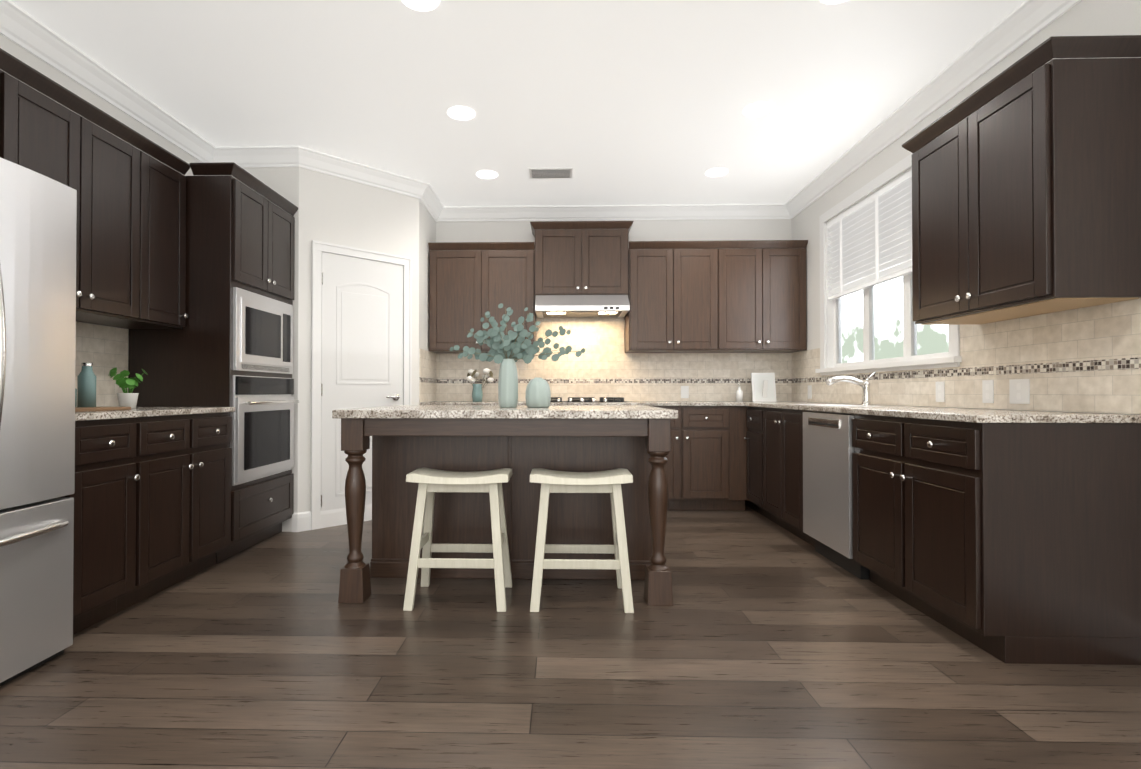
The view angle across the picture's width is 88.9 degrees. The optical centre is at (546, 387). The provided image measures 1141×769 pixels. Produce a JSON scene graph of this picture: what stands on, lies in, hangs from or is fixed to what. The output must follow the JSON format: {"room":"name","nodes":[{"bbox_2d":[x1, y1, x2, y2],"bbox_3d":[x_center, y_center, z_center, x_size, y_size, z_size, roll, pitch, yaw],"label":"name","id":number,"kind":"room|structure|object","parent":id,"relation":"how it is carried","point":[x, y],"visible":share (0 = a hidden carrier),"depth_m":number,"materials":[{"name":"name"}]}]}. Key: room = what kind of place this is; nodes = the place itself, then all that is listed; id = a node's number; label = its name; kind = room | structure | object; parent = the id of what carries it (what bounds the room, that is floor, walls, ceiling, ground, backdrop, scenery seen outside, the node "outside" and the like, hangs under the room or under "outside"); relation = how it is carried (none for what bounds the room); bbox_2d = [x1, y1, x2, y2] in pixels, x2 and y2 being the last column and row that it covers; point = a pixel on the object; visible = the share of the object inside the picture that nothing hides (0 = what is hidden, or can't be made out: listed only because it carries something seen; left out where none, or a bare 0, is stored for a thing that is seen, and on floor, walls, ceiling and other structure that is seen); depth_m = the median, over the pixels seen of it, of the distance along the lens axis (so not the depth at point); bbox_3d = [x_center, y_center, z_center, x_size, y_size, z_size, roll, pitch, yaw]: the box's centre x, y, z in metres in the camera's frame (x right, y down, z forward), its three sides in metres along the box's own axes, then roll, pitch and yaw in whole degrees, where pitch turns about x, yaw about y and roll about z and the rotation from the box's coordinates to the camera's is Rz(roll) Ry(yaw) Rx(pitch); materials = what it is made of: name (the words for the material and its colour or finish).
{"room":"kitchen","nodes":[
{"label":"kitchen","id":0,"kind":"room"},
{"bbox_2d":[0,34,209,343],"bbox_3d":[-2.585,-0.366,0.720,0.120,2.740,6.960,0,-1,1],"label":"wall","id":1,"kind":"structure","parent":0,"point":[7,45],"depth_m":3.14,"materials":[{"name":"paint"}]},
{"bbox_2d":[0,48,7,159],"bbox_3d":[-2.318,-1.061,1.814,0.353,0.510,0.923,0,-1,1],"label":"upper cabinet","id":2,"kind":"object","parent":1,"relation":"attached to","point":[3,54],"depth_m":2.28,"materials":[{"name":"brown wood"}]},
{"bbox_2d":[8,53,155,323],"bbox_3d":[-2.296,-0.828,2.680,0.353,0.960,0.814,0,-1,1],"label":"upper cabinet","id":3,"kind":"object","parent":1,"relation":"attached to","point":[131,241],"depth_m":2.74,"materials":[{"name":"brown wood"}]},
{"bbox_2d":[75,322,127,406],"bbox_3d":[-2.466,-0.119,2.831,0.008,0.451,1.140,0,-1,1],"label":"backsplash","id":4,"kind":"structure","parent":1,"relation":"attached to","point":[103,349],"depth_m":3.22,"materials":[{"name":"tile"}]},
{"bbox_2d":[97,144,189,328],"bbox_3d":[-2.283,-0.824,3.184,0.353,0.960,0.437,0,-1,1],"label":"upper cabinet","id":5,"kind":"object","parent":1,"relation":"attached to","point":[169,186],"depth_m":3.25,"materials":[{"name":"brown wood"}]},
{"bbox_2d":[210,167,435,531],"bbox_3d":[-1.801,-0.328,4.921,1.470,2.740,1.480,0,-1,1],"label":"wall","id":6,"kind":"structure","parent":0,"point":[338,211],"depth_m":4.35,"materials":[{"name":"paint"}]},
{"bbox_2d":[292,504,371,531],"bbox_3d":[-1.438,0.971,4.502,0.746,0.135,0.716,0,-1,1],"label":"baseboard","id":7,"kind":"structure","parent":6,"relation":"attached to","point":[301,521],"depth_m":4.14,"materials":[{"name":"white wood"}]},
{"bbox_2d":[311,240,411,529],"bbox_3d":[-1.413,-0.016,4.512,0.594,2.109,0.594,0,-1,1],"label":"pantry door","id":8,"kind":"structure","parent":6,"relation":"in","point":[361,333],"depth_m":4.44,"materials":[{"name":"white wood"}]},
{"bbox_2d":[419,349,438,401],"bbox_3d":[-1.054,-0.098,5.192,0.010,0.451,0.615,0,-1,1],"label":"backsplash","id":9,"kind":"structure","parent":6,"relation":"attached to","point":[429,361],"depth_m":5.18,"materials":[{"name":"tile"}]},
{"bbox_2d":[0,0,1080,221],"bbox_3d":[-0.157,-1.672,1.410,4.700,0.115,8.200,0,-1,1],"label":"crown molding","id":10,"kind":"structure","parent":6,"relation":"attached to","point":[1019,26],"depth_m":3.89,"materials":[{"name":"white wood"}]},
{"bbox_2d":[10,0,1024,205],"bbox_3d":[-0.157,-1.780,1.411,4.940,0.100,8.440,0,-1,1],"label":"ceiling","id":11,"kind":"structure","parent":0,"point":[628,102],"depth_m":3.23,"materials":[{"name":"paint"}]},
{"bbox_2d":[402,0,438,10],"bbox_3d":[-0.557,-1.715,2.561,0.168,0.007,0.168,0,-1,-8],"label":"recessed light","id":12,"kind":"object","parent":11,"relation":"in","point":[419,5],"depth_m":2.60,"materials":[{"name":"white"}]},
{"bbox_2d":[448,107,474,119],"bbox_3d":[-0.530,-1.705,3.620,0.168,0.007,0.168,0,-1,-8],"label":"recessed light","id":13,"kind":"object","parent":11,"relation":"in","point":[466,113],"depth_m":3.62,"materials":[{"name":"white"}]},
{"bbox_2d":[476,171,497,178],"bbox_3d":[-0.473,-1.696,4.639,0.168,0.007,0.168,0,-1,-8],"label":"recessed light","id":14,"kind":"object","parent":11,"relation":"in","point":[481,174],"depth_m":4.64,"materials":[{"name":"white"}]},
{"bbox_2d":[529,168,572,178],"bbox_3d":[0.036,-1.696,4.606,0.340,0.009,0.200,0,-1,1],"label":"ceiling vent","id":15,"kind":"object","parent":11,"relation":"in","point":[543,173],"visible":0.98,"depth_m":4.60,"materials":[{"name":"white metal"}]},
{"bbox_2d":[706,168,727,176],"bbox_3d":[1.346,-1.696,4.592,0.168,0.007,0.168,0,-1,-8],"label":"recessed light","id":16,"kind":"object","parent":11,"relation":"in","point":[717,172],"depth_m":4.59,"materials":[{"name":"white"}]},
{"bbox_2d":[820,0,846,3],"bbox_3d":[1.272,-1.715,2.513,0.168,0.007,0.168,0,-1,-8],"label":"recessed light","id":17,"kind":"object","parent":11,"relation":"in","point":[823,1],"depth_m":2.58,"materials":[{"name":"white"}]},
{"bbox_2d":[0,505,1140,768],"bbox_3d":[-0.157,1.060,1.385,4.940,0.100,8.440,0,-1,1],"label":"floor","id":18,"kind":"structure","parent":0,"point":[764,643],"depth_m":2.01,"materials":[{"name":"brown wood"}]},
{"bbox_2d":[0,157,76,685],"bbox_3d":[-2.118,0.118,1.822,0.747,1.792,0.855,0,-1,1],"label":"fridge","id":19,"kind":"object","parent":18,"relation":"on","point":[38,216],"visible":1,"depth_m":2.06,"materials":[{"name":"grey metal"}]},
{"bbox_2d":[58,412,230,634],"bbox_3d":[-2.137,0.581,2.821,0.659,0.885,1.130,0,-1,1],"label":"base cabinet","id":20,"kind":"object","parent":18,"relation":"on","point":[151,496],"visible":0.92,"depth_m":2.68,"materials":[{"name":"brown wood"}]},
{"bbox_2d":[75,407,234,420],"bbox_3d":[-2.146,0.123,2.826,0.642,0.029,1.135,0,-1,1],"label":"countertop","id":21,"kind":"structure","parent":20,"relation":"on","point":[131,413],"depth_m":2.70,"materials":[{"name":"stone"}]},
{"bbox_2d":[75,407,130,411],"bbox_3d":[-2.165,0.099,2.626,0.320,0.015,0.360,0,-1,1],"label":"decorative tray","id":22,"kind":"object","parent":21,"relation":"on","point":[81,409],"visible":0.44,"depth_m":2.63,"materials":[{"name":"brown wood"}]},
{"bbox_2d":[75,363,95,406],"bbox_3d":[-2.123,-0.011,2.686,0.070,0.205,0.068,0,-1,1],"label":"decorative jar","id":23,"kind":"object","parent":22,"relation":"on","point":[85,393],"visible":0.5,"depth_m":2.64,"materials":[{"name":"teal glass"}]},
{"bbox_2d":[108,367,147,408],"bbox_3d":[-2.146,0.004,2.966,0.159,0.212,0.147,0,-1,1],"label":"potted plant","id":24,"kind":"object","parent":21,"relation":"on","point":[127,399],"visible":0.96,"depth_m":2.94,"materials":[{"name":"green plant"}]},
{"bbox_2d":[128,162,298,563],"bbox_3d":[-2.096,-0.133,3.770,0.692,2.330,0.826,0,-1,1],"label":"tall cabinet","id":25,"kind":"object","parent":18,"relation":"on","point":[230,344],"visible":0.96,"depth_m":3.46,"materials":[{"name":"brown wood"}]},
{"bbox_2d":[233,287,292,373],"bbox_3d":[-1.971,-0.343,3.788,0.329,0.490,0.726,0,-1,1],"label":"microwave","id":26,"kind":"object","parent":25,"relation":"in","point":[262,322],"depth_m":3.70,"materials":[{"name":"silver metal"}]},
{"bbox_2d":[232,375,298,485],"bbox_3d":[-2.067,0.257,3.785,0.636,0.650,0.726,0,-1,1],"label":"wall oven","id":27,"kind":"object","parent":25,"relation":"in","point":[263,416],"depth_m":3.69,"materials":[{"name":"silver metal"}]},
{"bbox_2d":[403,468,512,611],"bbox_3d":[-0.414,0.715,2.830,0.480,0.617,0.361,0,-1,1],"label":"stool","id":28,"kind":"object","parent":18,"relation":"on","point":[431,482],"visible":1,"depth_m":2.72,"materials":[{"name":"white wood"}]},
{"bbox_2d":[338,421,672,605],"bbox_3d":[-0.184,0.589,3.212,1.580,0.876,0.955,0,-1,1],"label":"kitchen island","id":29,"kind":"object","parent":18,"relation":"on","point":[521,441],"depth_m":3.12,"materials":[{"name":"wood"}]},
{"bbox_2d":[332,405,677,420],"bbox_3d":[-0.184,0.174,3.227,1.620,0.126,1.036,0,-1,1],"label":"island countertop","id":30,"kind":"structure","parent":29,"relation":"on","point":[396,412],"depth_m":2.72,"materials":[{"name":"beige stone"}]},
{"bbox_2d":[450,303,584,407],"bbox_3d":[-0.161,-0.180,3.195,0.749,0.582,0.124,0,-1,1],"label":"vase","id":31,"kind":"object","parent":30,"relation":"on","point":[509,350],"visible":1,"depth_m":3.19,"materials":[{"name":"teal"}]},
{"bbox_2d":[525,378,550,407],"bbox_3d":[-0.045,0.029,3.192,0.140,0.165,0.140,0,-1,1],"label":"vase","id":32,"kind":"object","parent":30,"relation":"on","point":[538,393],"visible":1,"depth_m":3.14,"materials":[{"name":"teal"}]},
{"bbox_2d":[530,468,633,612],"bbox_3d":[0.165,0.715,2.815,0.480,0.617,0.361,0,-1,1],"label":"stool","id":33,"kind":"object","parent":18,"relation":"on","point":[606,481],"visible":1,"depth_m":2.70,"materials":[{"name":"white wood"}]},
{"bbox_2d":[652,406,731,510],"bbox_3d":[1.114,0.602,5.143,0.840,0.884,0.622,0,-1,1],"label":"base cabinet","id":34,"kind":"object","parent":18,"relation":"on","point":[705,466],"depth_m":4.83,"materials":[{"name":"brown wood"}]},
{"bbox_2d":[420,401,743,405],"bbox_3d":[0.616,0.144,5.151,3.344,0.029,0.641,0,-1,1],"label":"countertop","id":35,"kind":"structure","parent":34,"relation":"on","point":[640,403],"depth_m":4.86,"materials":[{"name":"stone"}]},
{"bbox_2d":[466,368,493,401],"bbox_3d":[-0.594,-0.021,5.212,0.252,0.301,0.151,0,-1,1],"label":"flower vase","id":36,"kind":"object","parent":35,"relation":"on","point":[477,394],"visible":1,"depth_m":5.18,"materials":[{"name":"teal glass"}]},
{"bbox_2d":[550,397,626,401],"bbox_3d":[0.313,0.110,5.195,0.767,0.040,0.515,0,-1,1],"label":"cooktop","id":37,"kind":"object","parent":35,"relation":"in","point":[590,399],"visible":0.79,"depth_m":5.04,"materials":[{"name":"black metal"}]},
{"bbox_2d":[736,383,742,401],"bbox_3d":[1.744,0.047,5.246,0.060,0.166,0.058,0,-1,1],"label":"soap bottle","id":38,"kind":"object","parent":35,"relation":"on","point":[739,394],"visible":1,"depth_m":5.23,"materials":[{"name":"white ceramic"}]},
{"bbox_2d":[751,373,776,401],"bbox_3d":[1.974,-0.001,5.260,0.210,0.263,0.094,0,-1,1],"label":"decorative sign","id":39,"kind":"object","parent":35,"relation":"on","point":[763,388],"visible":1,"depth_m":5.27,"materials":[{"name":"white ceramic"}]},
{"bbox_2d":[744,409,747,505],"bbox_3d":[1.978,0.601,5.094,0.617,0.884,0.676,0,-1,1],"label":"base cabinet","id":40,"kind":"object","parent":18,"relation":"on","point":[746,501],"depth_m":4.80,"materials":[{"name":"brown wood"}]},
{"bbox_2d":[748,406,755,510],"bbox_3d":[1.965,0.597,4.596,0.617,0.884,0.460,0,-1,1],"label":"base cabinet","id":41,"kind":"object","parent":18,"relation":"on","point":[751,410],"depth_m":4.71,"materials":[{"name":"brown wood"}]},
{"bbox_2d":[756,407,814,546],"bbox_3d":[1.952,0.592,4.089,0.617,0.884,0.829,0,-1,1],"label":"base cabinet","id":42,"kind":"object","parent":18,"relation":"on","point":[779,432],"depth_m":4.08,"materials":[{"name":"brown wood"}]},
{"bbox_2d":[852,414,1140,664],"bbox_3d":[1.914,0.579,2.606,0.617,0.884,0.941,0,-1,1],"label":"base cabinet","id":43,"kind":"object","parent":18,"relation":"on","point":[1015,543],"depth_m":2.14,"materials":[{"name":"brown wood"}]},
{"bbox_2d":[803,411,869,579],"bbox_3d":[1.918,0.587,3.376,0.614,0.883,0.596,0,-1,1],"label":"dishwasher","id":44,"kind":"object","parent":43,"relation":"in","point":[828,449],"visible":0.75,"depth_m":3.31,"materials":[{"name":"silver metal"}]},
{"bbox_2d":[744,401,1140,422],"bbox_3d":[1.926,0.128,3.455,0.636,0.029,2.670,0,-1,1],"label":"countertop","id":45,"kind":"structure","parent":43,"relation":"on","point":[972,415],"depth_m":2.41,"materials":[{"name":"stone"}]},
{"bbox_2d":[793,404,867,405],"bbox_3d":[1.867,0.116,3.812,0.320,0.002,0.700,0,-1,1],"label":"sink rim","id":46,"kind":"object","parent":45,"relation":"on","point":[829,405],"visible":1,"depth_m":3.69,"materials":[{"name":"silver metal"}]},
{"bbox_2d":[826,372,875,404],"bbox_3d":[1.989,0.007,3.790,0.322,0.219,0.063,0,-1,1],"label":"faucet","id":47,"kind":"object","parent":45,"relation":"on","point":[865,385],"visible":1,"depth_m":3.77,"materials":[{"name":"silver metal"}]},
{"bbox_2d":[436,219,791,353],"bbox_3d":[0.686,-0.322,5.537,3.470,2.740,0.120,0,-1,1],"label":"wall","id":48,"kind":"structure","parent":0,"point":[654,230],"depth_m":5.48,"materials":[{"name":"paint"}]},
{"bbox_2d":[428,242,535,352],"bbox_3d":[-0.572,-0.804,5.319,0.943,0.960,0.386,0,-1,1],"label":"upper cabinet","id":49,"kind":"object","parent":48,"relation":"attached to","point":[471,284],"visible":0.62,"depth_m":5.16,"materials":[{"name":"brown wood"}]},
{"bbox_2d":[530,221,633,297],"bbox_3d":[0.317,-1.139,5.299,0.911,0.650,0.386,0,-1,1],"label":"upper cabinet","id":50,"kind":"object","parent":48,"relation":"attached to","point":[581,257],"visible":1,"depth_m":5.14,"materials":[{"name":"brown wood"}]},
{"bbox_2d":[535,295,629,317],"bbox_3d":[0.315,-0.730,5.229,0.811,0.164,0.503,0,-1,1],"label":"range hood","id":51,"kind":"object","parent":50,"relation":"attached to","point":[582,306],"visible":0.98,"depth_m":5.04,"materials":[{"name":"silver metal"}]},
{"bbox_2d":[439,318,790,400],"bbox_3d":[0.624,-0.341,5.474,3.350,0.943,0.010,0,-1,1],"label":"backsplash","id":52,"kind":"structure","parent":48,"relation":"attached to","point":[604,369],"depth_m":5.47,"materials":[{"name":"tile"}]},
{"bbox_2d":[681,386,688,397],"bbox_3d":[1.298,0.044,5.447,0.072,0.115,0.005,0,-1,1],"label":"electrical outlet plate","id":53,"kind":"object","parent":52,"relation":"attached to","point":[684,389],"depth_m":5.44,"materials":[{"name":"white plastic"}]},
{"bbox_2d":[625,241,728,352],"bbox_3d":[1.157,-0.804,5.291,0.845,0.960,0.353,0,-1,1],"label":"upper cabinet","id":54,"kind":"object","parent":48,"relation":"attached to","point":[678,297],"depth_m":5.12,"materials":[{"name":"brown wood"}]},
{"bbox_2d":[717,240,807,352],"bbox_3d":[1.868,-0.805,5.272,0.845,0.960,0.353,0,-1,1],"label":"upper cabinet","id":55,"kind":"object","parent":48,"relation":"attached to","point":[742,296],"depth_m":5.10,"materials":[{"name":"brown wood"}]},
{"bbox_2d":[791,0,1140,414],"bbox_3d":[2.252,-0.360,1.335,0.120,2.740,8.200,0,-1,1],"label":"wall","id":56,"kind":"structure","parent":0,"point":[1099,17],"depth_m":3.45,"materials":[{"name":"paint"}]},
{"bbox_2d":[815,125,961,375],"bbox_3d":[2.296,-0.765,3.974,0.170,1.322,1.700,0,-1,1],"label":"window","id":57,"kind":"structure","parent":56,"relation":"in","point":[875,328],"depth_m":4.07,"materials":[{"name":"white"}]},
{"bbox_2d":[827,170,911,299],"bbox_3d":[2.287,-1.028,3.977,0.048,0.623,1.488,0,-1,1],"label":"window blinds","id":58,"kind":"object","parent":57,"relation":"attached to","point":[874,231],"visible":0.62,"depth_m":4.05,"materials":[{"name":"white plastic"}]},
{"bbox_2d":[791,298,1140,413],"bbox_3d":[2.250,-0.111,3.764,0.010,0.451,3.300,0,-1,1],"label":"backsplash","id":59,"kind":"structure","parent":56,"relation":"attached to","point":[1086,359],"depth_m":2.64,"materials":[{"name":"tile"}]},
{"bbox_2d":[808,385,811,398],"bbox_3d":[2.277,0.041,5.022,0.006,0.115,0.072,0,-1,1],"label":"electrical outlet plate","id":60,"kind":"object","parent":59,"relation":"attached to","point":[809,386],"depth_m":5.01,"materials":[{"name":"white plastic"}]},
{"bbox_2d":[936,381,944,401],"bbox_3d":[2.232,0.025,3.293,0.006,0.115,0.072,0,-1,1],"label":"electrical outlet plate","id":61,"kind":"object","parent":59,"relation":"attached to","point":[940,386],"depth_m":3.28,"materials":[{"name":"white plastic"}]},
{"bbox_2d":[982,380,993,402],"bbox_3d":[2.222,0.021,2.923,0.006,0.115,0.072,0,-1,1],"label":"electrical outlet plate","id":62,"kind":"object","parent":59,"relation":"attached to","point":[987,385],"depth_m":2.92,"materials":[{"name":"white plastic"}]},
{"bbox_2d":[1009,379,1029,403],"bbox_3d":[2.217,0.020,2.723,0.006,0.115,0.115,0,-1,1],"label":"electrical outlet plate","id":63,"kind":"object","parent":59,"relation":"attached to","point":[1019,391],"depth_m":2.72,"materials":[{"name":"white plastic"}]},
{"bbox_2d":[902,35,1140,324],"bbox_3d":[2.029,-0.800,2.571,0.386,0.949,0.930,0,-1,1],"label":"upper cabinet","id":64,"kind":"object","parent":56,"relation":"attached to","point":[1026,194],"visible":1,"depth_m":2.22,"materials":[{"name":"brown wood"}]}
]}

